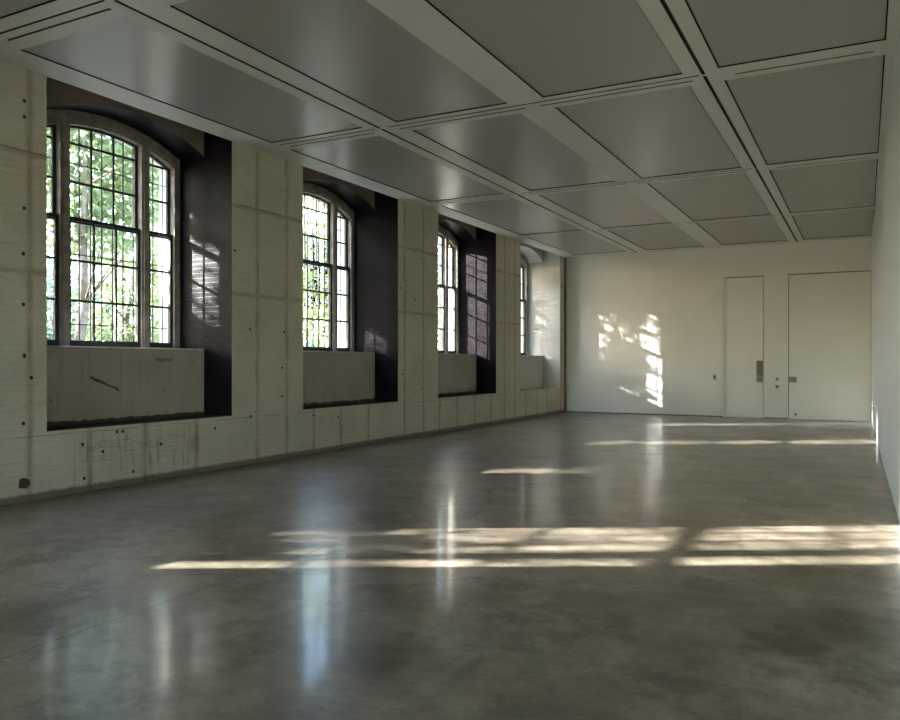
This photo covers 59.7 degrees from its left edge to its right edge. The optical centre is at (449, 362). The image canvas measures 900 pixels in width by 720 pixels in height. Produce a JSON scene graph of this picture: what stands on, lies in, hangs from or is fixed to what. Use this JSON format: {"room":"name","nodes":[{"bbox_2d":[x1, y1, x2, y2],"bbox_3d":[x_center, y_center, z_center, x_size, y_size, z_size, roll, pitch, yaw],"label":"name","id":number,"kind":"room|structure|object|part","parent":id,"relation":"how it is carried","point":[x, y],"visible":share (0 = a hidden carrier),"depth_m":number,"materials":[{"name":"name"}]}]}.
{"room":"empty gallery hall","nodes":[
{"label":"empty gallery hall","id":0,"kind":"room"},
{"bbox_2d":[0,60,564,505],"bbox_3d":[-4.346,-1.250,10.378,1.456,5.500,31.289,0,0,28],"label":"wall","id":1,"kind":"structure","parent":0,"point":[73,420],"depth_m":11.54,"materials":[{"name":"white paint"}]},
{"bbox_2d":[47,109,203,349],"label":"window","id":2,"kind":"structure","parent":1,"relation":"in","point":[59,122],"depth_m":10.82,"materials":[{"name":"beige paint"}]},
{"bbox_3d":[-5.125,-2.411,9.761,0.046,1.202,0.450,0,0,28],"label":"sash","id":3,"kind":"part","parent":2,"relation":"part of","materials":[{"name":"clear glass"}]},
{"bbox_3d":[-5.079,-1.040,9.737,0.040,1.669,0.450,0,0,28],"label":"sash","id":4,"kind":"part","parent":2,"relation":"part of","materials":[{"name":"black paint"}]},
{"bbox_3d":[-4.693,-2.457,10.579,0.046,1.294,1.128,0,0,28],"label":"sash","id":5,"kind":"part","parent":2,"relation":"part of","materials":[{"name":"clear glass"}]},
{"bbox_3d":[-4.647,-1.040,10.554,0.040,1.669,1.128,0,0,28],"label":"sash","id":6,"kind":"part","parent":2,"relation":"part of","materials":[{"name":"black paint"}]},
{"bbox_2d":[47,129,166,342],"bbox_3d":[-4.836,-1.671,10.688,0.024,3.053,2.456,0,0,28],"label":"security grille","id":7,"kind":"object","parent":2,"relation":"attached to","point":[78,164],"depth_m":11.08,"materials":[{"name":"black metal"}]},
{"bbox_3d":[-4.442,-0.188,10.446,0.642,0.032,2.516,0,0,28],"label":"sill","id":8,"kind":"part","parent":2,"relation":"part of","materials":[{"name":"grey concrete"}]},
{"bbox_3d":[-4.261,-2.411,11.396,0.046,1.202,0.450,0,0,28],"label":"sash","id":9,"kind":"part","parent":2,"relation":"part of","materials":[{"name":"clear glass"}]},
{"bbox_3d":[-4.215,-1.040,11.372,0.040,1.669,0.450,0,0,28],"label":"sash","id":10,"kind":"part","parent":2,"relation":"part of","materials":[{"name":"black paint"}]},
{"bbox_2d":[303,182,374,352],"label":"window","id":11,"kind":"structure","parent":1,"relation":"in","point":[335,205],"depth_m":15.03,"materials":[{"name":"beige paint"}]},
{"bbox_3d":[-5.146,-4.136,29.096,0.004,1.237,1.064,0,0,28],"label":"glass pane","id":12,"kind":"part","parent":11,"relation":"part of","materials":[{"name":"clear glass"}]},
{"bbox_3d":[-5.097,-2.727,29.070,0.004,1.560,1.064,0,0,28],"label":"glass pane","id":13,"kind":"part","parent":11,"relation":"part of","materials":[{"name":"clear glass"}]},
{"bbox_3d":[-2.590,-2.457,14.557,0.046,1.294,1.128,0,0,28],"label":"sash","id":14,"kind":"part","parent":11,"relation":"part of","materials":[{"name":"clear glass"}]},
{"bbox_3d":[-2.544,-1.040,14.533,0.040,1.669,1.128,0,0,28],"label":"sash","id":15,"kind":"part","parent":11,"relation":"part of","materials":[{"name":"black paint"}]},
{"bbox_2d":[303,196,342,347],"bbox_3d":[-2.733,-1.671,14.667,0.024,3.053,2.456,0,0,28],"label":"security grille","id":16,"kind":"object","parent":11,"relation":"attached to","point":[307,222],"depth_m":14.90,"materials":[{"name":"black metal"}]},
{"bbox_3d":[-4.713,-4.084,29.914,0.004,1.134,0.374,0,0,28],"label":"glass pane","id":17,"kind":"part","parent":11,"relation":"part of","materials":[{"name":"clear glass"}]},
{"bbox_3d":[-4.665,-2.727,29.888,0.004,1.560,0.374,0,0,28],"label":"glass pane","id":18,"kind":"part","parent":11,"relation":"part of","materials":[{"name":"clear glass"}]},
{"bbox_3d":[-2.340,-0.188,14.425,0.642,0.032,2.516,0,0,28],"label":"sill","id":19,"kind":"part","parent":11,"relation":"part of","materials":[{"name":"grey concrete"}]},
{"bbox_3d":[-2.158,-2.411,15.375,0.046,1.202,0.450,0,0,28],"label":"sash","id":20,"kind":"part","parent":11,"relation":"part of","materials":[{"name":"black paint"}]},
{"bbox_3d":[-2.112,-1.040,15.351,0.040,1.669,0.450,0,0,28],"label":"sash","id":21,"kind":"part","parent":11,"relation":"part of","materials":[{"name":"black paint"}]},
{"bbox_2d":[438,225,476,354],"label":"window","id":22,"kind":"structure","parent":1,"relation":"in","point":[447,239],"depth_m":19.12,"materials":[{"name":"beige paint"}]},
{"bbox_2d":[438,255,440,349],"bbox_3d":[-0.603,-1.671,18.698,0.024,3.053,2.456,0,0,28],"label":"security grille","id":23,"kind":"object","parent":22,"relation":"attached to","point":[438,255],"depth_m":19.40,"materials":[{"name":"black metal"}]},
{"bbox_3d":[-0.459,-2.457,18.589,0.046,1.294,1.128,0,0,28],"label":"sash","id":24,"kind":"part","parent":22,"relation":"part of","materials":[{"name":"black paint"}]},
{"bbox_3d":[-0.413,-1.040,18.564,0.040,1.669,1.128,0,0,28],"label":"sash","id":25,"kind":"part","parent":22,"relation":"part of","materials":[{"name":"black paint"}]},
{"bbox_3d":[-0.411,-1.742,18.563,0.165,3.073,2.516,0,0,28],"label":"frame","id":26,"kind":"part","parent":22,"relation":"part of","materials":[{"name":"beige paint"}]},
{"bbox_3d":[-0.027,-2.411,19.407,0.046,1.202,0.450,0,0,28],"label":"sash","id":27,"kind":"part","parent":22,"relation":"part of","materials":[{"name":"black paint"}]},
{"bbox_3d":[0.019,-1.040,19.382,0.040,1.669,0.450,0,0,28],"label":"sash","id":28,"kind":"part","parent":22,"relation":"part of","materials":[{"name":"glass"}]},
{"bbox_3d":[-0.209,-0.188,18.456,0.642,0.032,2.516,0,0,28],"label":"sill","id":29,"kind":"part","parent":22,"relation":"part of","materials":[{"name":"grey concrete"}]},
{"bbox_2d":[520,254,538,355],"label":"window","id":30,"kind":"structure","parent":1,"relation":"in","point":[523,263],"depth_m":23.60,"materials":[{"name":"beige paint"}]},
{"bbox_3d":[2.104,-2.411,23.438,0.046,1.202,0.450,0,0,28],"label":"sash","id":31,"kind":"part","parent":30,"relation":"part of","materials":[{"name":"black paint"}]},
{"bbox_3d":[2.150,-1.040,23.414,0.040,1.669,0.450,0,0,28],"label":"sash","id":32,"kind":"part","parent":30,"relation":"part of","materials":[{"name":"glass"}]},
{"bbox_3d":[1.720,-1.742,22.595,0.165,3.073,2.516,0,0,28],"label":"frame","id":33,"kind":"part","parent":30,"relation":"part of","materials":[{"name":"beige paint"}]},
{"bbox_2d":[564,258,565,410],"bbox_3d":[3.471,-0.819,23.545,0.062,4.637,0.099,0,0,28],"label":"trim","id":34,"kind":"structure","parent":1,"relation":"attached to","point":[564,258],"depth_m":23.53,"materials":[{"name":"white paint"}]},
{"bbox_2d":[0,412,899,719],"bbox_3d":[0.015,1.600,8.073,8.411,0.200,31.289,0,0,28],"label":"floor","id":35,"kind":"structure","parent":0,"point":[563,565],"depth_m":5.38,"materials":[{"name":"concrete"}]},
{"bbox_2d":[0,0,899,257],"bbox_3d":[-0.055,-3.197,7.940,8.411,0.100,30.989,0,0,28],"label":"ceiling","id":36,"kind":"structure","parent":0,"point":[674,22],"depth_m":9.29,"materials":[{"name":"white paint"}]},
{"bbox_2d":[0,0,49,16],"bbox_3d":[-4.800,-3.172,5.353,1.550,0.030,3.860,0,0,28],"label":"ceiling panel","id":37,"kind":"object","parent":36,"relation":"attached to","point":[7,7],"visible":1,"depth_m":6.94,"materials":[{"name":"grey metal"}]},
{"bbox_2d":[23,18,359,141],"bbox_3d":[-2.756,-3.172,9.221,1.550,0.030,3.770,0,0,28],"label":"ceiling panel","id":38,"kind":"object","parent":36,"relation":"attached to","point":[127,53],"visible":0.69,"depth_m":8.79,"materials":[{"name":"grey metal"}]},
{"bbox_2d":[172,0,505,120],"bbox_3d":[-0.890,-3.172,8.235,1.570,0.030,3.770,0,0,28],"label":"ceiling panel","id":39,"kind":"object","parent":36,"relation":"attached to","point":[351,47],"visible":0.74,"depth_m":7.97,"materials":[{"name":"grey metal"}]},
{"bbox_2d":[293,136,500,200],"bbox_3d":[-0.681,-3.172,13.147,1.550,0.030,4.230,0,0,28],"label":"ceiling panel","id":40,"kind":"object","parent":36,"relation":"attached to","point":[377,158],"visible":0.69,"depth_m":12.79,"materials":[{"name":"grey metal"}]},
{"bbox_2d":[443,198,580,234],"bbox_3d":[1.476,-3.172,17.227,1.550,0.030,4.160,0,0,28],"label":"ceiling panel","id":41,"kind":"object","parent":36,"relation":"attached to","point":[511,214],"visible":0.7,"depth_m":17.00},
{"bbox_2d":[415,113,613,189],"bbox_3d":[1.185,-3.172,12.161,1.570,0.030,4.230,0,0,28],"label":"ceiling panel","id":42,"kind":"object","parent":36,"relation":"attached to","point":[513,146],"visible":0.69,"depth_m":11.76,"materials":[{"name":"grey metal"}]},
{"bbox_2d":[428,0,680,95],"bbox_3d":[0.936,-3.172,7.270,1.600,0.030,3.770,0,0,28],"label":"ceiling panel","id":43,"kind":"object","parent":36,"relation":"attached to","point":[555,46],"visible":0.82,"depth_m":7.65,"materials":[{"name":"grey metal"}]},
{"bbox_2d":[529,232,624,253],"bbox_3d":[3.473,-3.172,21.006,1.550,0.030,3.730,0,0,28],"label":"ceiling panel","id":44,"kind":"object","parent":36,"relation":"attached to","point":[583,242],"visible":0.79,"depth_m":20.88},
{"bbox_2d":[541,186,669,227],"bbox_3d":[3.341,-3.172,16.241,1.570,0.030,4.160,0,0,28],"label":"ceiling panel","id":45,"kind":"object","parent":36,"relation":"attached to","point":[610,206],"visible":0.84,"depth_m":15.91,"materials":[{"name":"grey metal"}]},
{"bbox_2d":[557,86,740,177],"bbox_3d":[3.010,-3.172,11.196,1.600,0.030,4.230,0,0,28],"label":"ceiling panel","id":46,"kind":"object","parent":36,"relation":"attached to","point":[663,132],"visible":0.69,"depth_m":10.78,"materials":[{"name":"grey metal"}]},
{"bbox_2d":[609,225,703,249],"bbox_3d":[5.339,-3.172,20.020,1.570,0.030,3.730,0,0,28],"label":"ceiling panel","id":47,"kind":"object","parent":36,"relation":"attached to","point":[670,236],"visible":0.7,"depth_m":19.87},
{"bbox_2d":[649,173,770,219],"bbox_3d":[5.167,-3.172,15.276,1.600,0.030,4.160,0,0,28],"label":"ceiling panel","id":48,"kind":"object","parent":36,"relation":"attached to","point":[732,195],"visible":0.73,"depth_m":14.95,"materials":[{"name":"grey metal"}]},
{"bbox_2d":[697,217,786,244],"bbox_3d":[7.164,-3.172,19.056,1.600,0.030,3.730,0,0,28],"label":"ceiling panel","id":49,"kind":"object","parent":36,"relation":"attached to","point":[767,229],"visible":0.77,"depth_m":18.81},
{"bbox_2d":[687,0,886,65],"bbox_3d":[2.679,-3.172,6.349,1.545,0.030,3.770,0,0,28],"label":"ceiling panel","id":50,"kind":"object","parent":36,"relation":"attached to","point":[735,31],"visible":1,"depth_m":7.33,"materials":[{"name":"grey metal"}]},
{"bbox_2d":[726,55,883,163],"bbox_3d":[4.754,-3.172,10.274,1.545,0.030,4.230,0,0,28],"label":"ceiling panel","id":51,"kind":"object","parent":36,"relation":"attached to","point":[832,109],"visible":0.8,"depth_m":9.80,"materials":[{"name":"grey metal"}]},
{"bbox_2d":[770,159,876,211],"bbox_3d":[6.911,-3.172,14.354,1.545,0.030,4.160,0,0,28],"label":"ceiling panel","id":52,"kind":"object","parent":36,"relation":"attached to","point":[845,184],"visible":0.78,"depth_m":14.02,"materials":[{"name":"grey metal"}]},
{"bbox_2d":[792,209,873,238],"bbox_3d":[8.908,-3.172,18.134,1.545,0.030,3.730,0,0,28],"label":"ceiling panel","id":53,"kind":"object","parent":36,"relation":"attached to","point":[857,222],"visible":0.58,"depth_m":17.99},
{"bbox_2d":[566,238,871,420],"bbox_3d":[7.262,-1.250,21.768,8.425,5.500,0.300,0,0,28],"label":"wall","id":54,"kind":"structure","parent":0,"point":[644,330],"depth_m":22.13,"materials":[{"name":"white paint"}]},
{"bbox_2d":[565,411,787,418],"bbox_3d":[6.200,1.489,22.156,6.162,0.022,0.006,0,0,28],"label":"baseboard","id":55,"kind":"structure","parent":54,"relation":"attached to","point":[565,411],"depth_m":22.31,"materials":[{"name":"white paint"}]},
{"bbox_2d":[723,276,763,417],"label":"door","id":56,"kind":"structure","parent":54,"relation":"in","point":[743,297],"depth_m":21.26,"materials":[{"name":"white paint"}]},
{"bbox_3d":[8.320,0.460,21.060,0.160,0.170,0.014,0,0,28],"label":"lock plate","id":57,"kind":"part","parent":56,"relation":"part of","materials":[{"name":"silver metal"}]},
{"bbox_3d":[8.320,0.168,21.061,0.160,0.405,0.012,0,0,28],"label":"handle plate","id":58,"kind":"part","parent":56,"relation":"part of","materials":[{"name":"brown metal"}]},
{"bbox_2d":[788,270,870,420],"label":"door","id":59,"kind":"structure","parent":54,"relation":"in","point":[829,313],"depth_m":20.25,"materials":[{"name":"white paint"}]},
{"bbox_3d":[9.033,0.463,20.658,0.183,0.145,0.012,0,0,28],"label":"lock plate","id":60,"kind":"part","parent":59,"relation":"part of","materials":[{"name":"silver metal"}]},
{"bbox_2d":[872,25,899,522],"bbox_3d":[3.669,-1.250,5.972,0.300,5.500,30.993,0,0,27],"label":"wall","id":61,"kind":"structure","parent":0,"point":[886,222],"depth_m":9.73,"materials":[{"name":"white paint"}]},
{"label":"outside","id":62,"kind":"structure","parent":0,"visible":0},
{"bbox_3d":[-32.268,1.700,45.331,80.578,0.300,170.000,0,0,28],"label":"ground","id":63,"kind":"structure","parent":62,"visible":0},
{"bbox_2d":[47,179,106,340],"bbox_3d":[-17.593,-3.566,30.876,5.328,10.249,8.929,0,0,20],"label":"tree","id":64,"kind":"object","parent":63,"relation":"on","point":[75,285],"visible":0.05,"depth_m":32.39,"materials":[{"name":"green plant"}]},
{"bbox_2d":[47,128,158,340],"bbox_3d":[-9.701,-4.075,20.515,4.464,11.291,5.074,0,0,28],"label":"tree","id":65,"kind":"object","parent":63,"relation":"on","point":[84,135],"visible":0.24,"depth_m":20.65,"materials":[{"name":"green plant"}]},
{"bbox_3d":[-9.700,-6.111,20.519,4.464,7.221,5.082,0,0,28],"label":"crown","id":66,"kind":"part","parent":65,"relation":"part of","materials":[{"name":"green plant"}]},
{"bbox_2d":[70,155,158,342],"bbox_3d":[-11.827,-3.202,28.939,5.102,9.532,4.850,0,0,28],"label":"tree","id":67,"kind":"object","parent":63,"relation":"on","point":[128,276],"visible":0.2,"depth_m":28.66,"materials":[{"name":"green plant"}]},
{"bbox_2d":[124,224,158,329],"bbox_3d":[-12.460,-3.554,40.589,5.603,10.255,10.169,0,0,28],"label":"tree","id":68,"kind":"object","parent":63,"relation":"on","point":[150,224],"visible":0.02,"depth_m":37.58,"materials":[{"name":"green plant"}]},
{"bbox_2d":[47,268,322,346],"bbox_3d":[-19.210,-0.122,39.525,3.893,9.399,43.948,0,0,28],"label":"hedge","id":69,"kind":"object","parent":63,"relation":"on","point":[49,335],"visible":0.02,"depth_m":40.25,"materials":[{"name":"green plant"}]},
{"bbox_2d":[303,237,314,316],"bbox_3d":[-6.797,-2.808,25.561,4.593,8.733,5.137,0,0,28],"label":"tree","id":70,"kind":"object","parent":63,"relation":"on","point":[309,240],"visible":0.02,"depth_m":26.09,"materials":[{"name":"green plant"}]},
{"bbox_2d":[303,226,321,345],"bbox_3d":[-8.644,-3.376,35.053,5.115,9.873,7.059,0,0,28],"label":"tree","id":71,"kind":"object","parent":63,"relation":"on","point":[310,226],"visible":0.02,"depth_m":36.30,"materials":[{"name":"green plant"}]},
{"bbox_2d":[303,196,327,346],"bbox_3d":[-3.968,-3.350,31.049,4.768,9.822,6.078,0,0,28],"label":"tree","id":72,"kind":"object","parent":63,"relation":"on","point":[310,205],"visible":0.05,"depth_m":29.80,"materials":[{"name":"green plant"}]},
{"bbox_2d":[310,217,327,346],"bbox_3d":[-4.699,-3.630,42.492,5.243,10.402,8.002,0,0,28],"label":"tree","id":73,"kind":"object","parent":63,"relation":"on","point":[322,282],"visible":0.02,"depth_m":40.73,"materials":[{"name":"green plant"}]},
{"bbox_2d":[438,241,439,349],"bbox_3d":[-0.263,-3.625,38.041,4.720,10.392,7.637,0,0,28],"label":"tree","id":74,"kind":"object","parent":63,"relation":"on","point":[438,241],"visible":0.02,"depth_m":36.88,"materials":[{"name":"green plant"}]}
]}

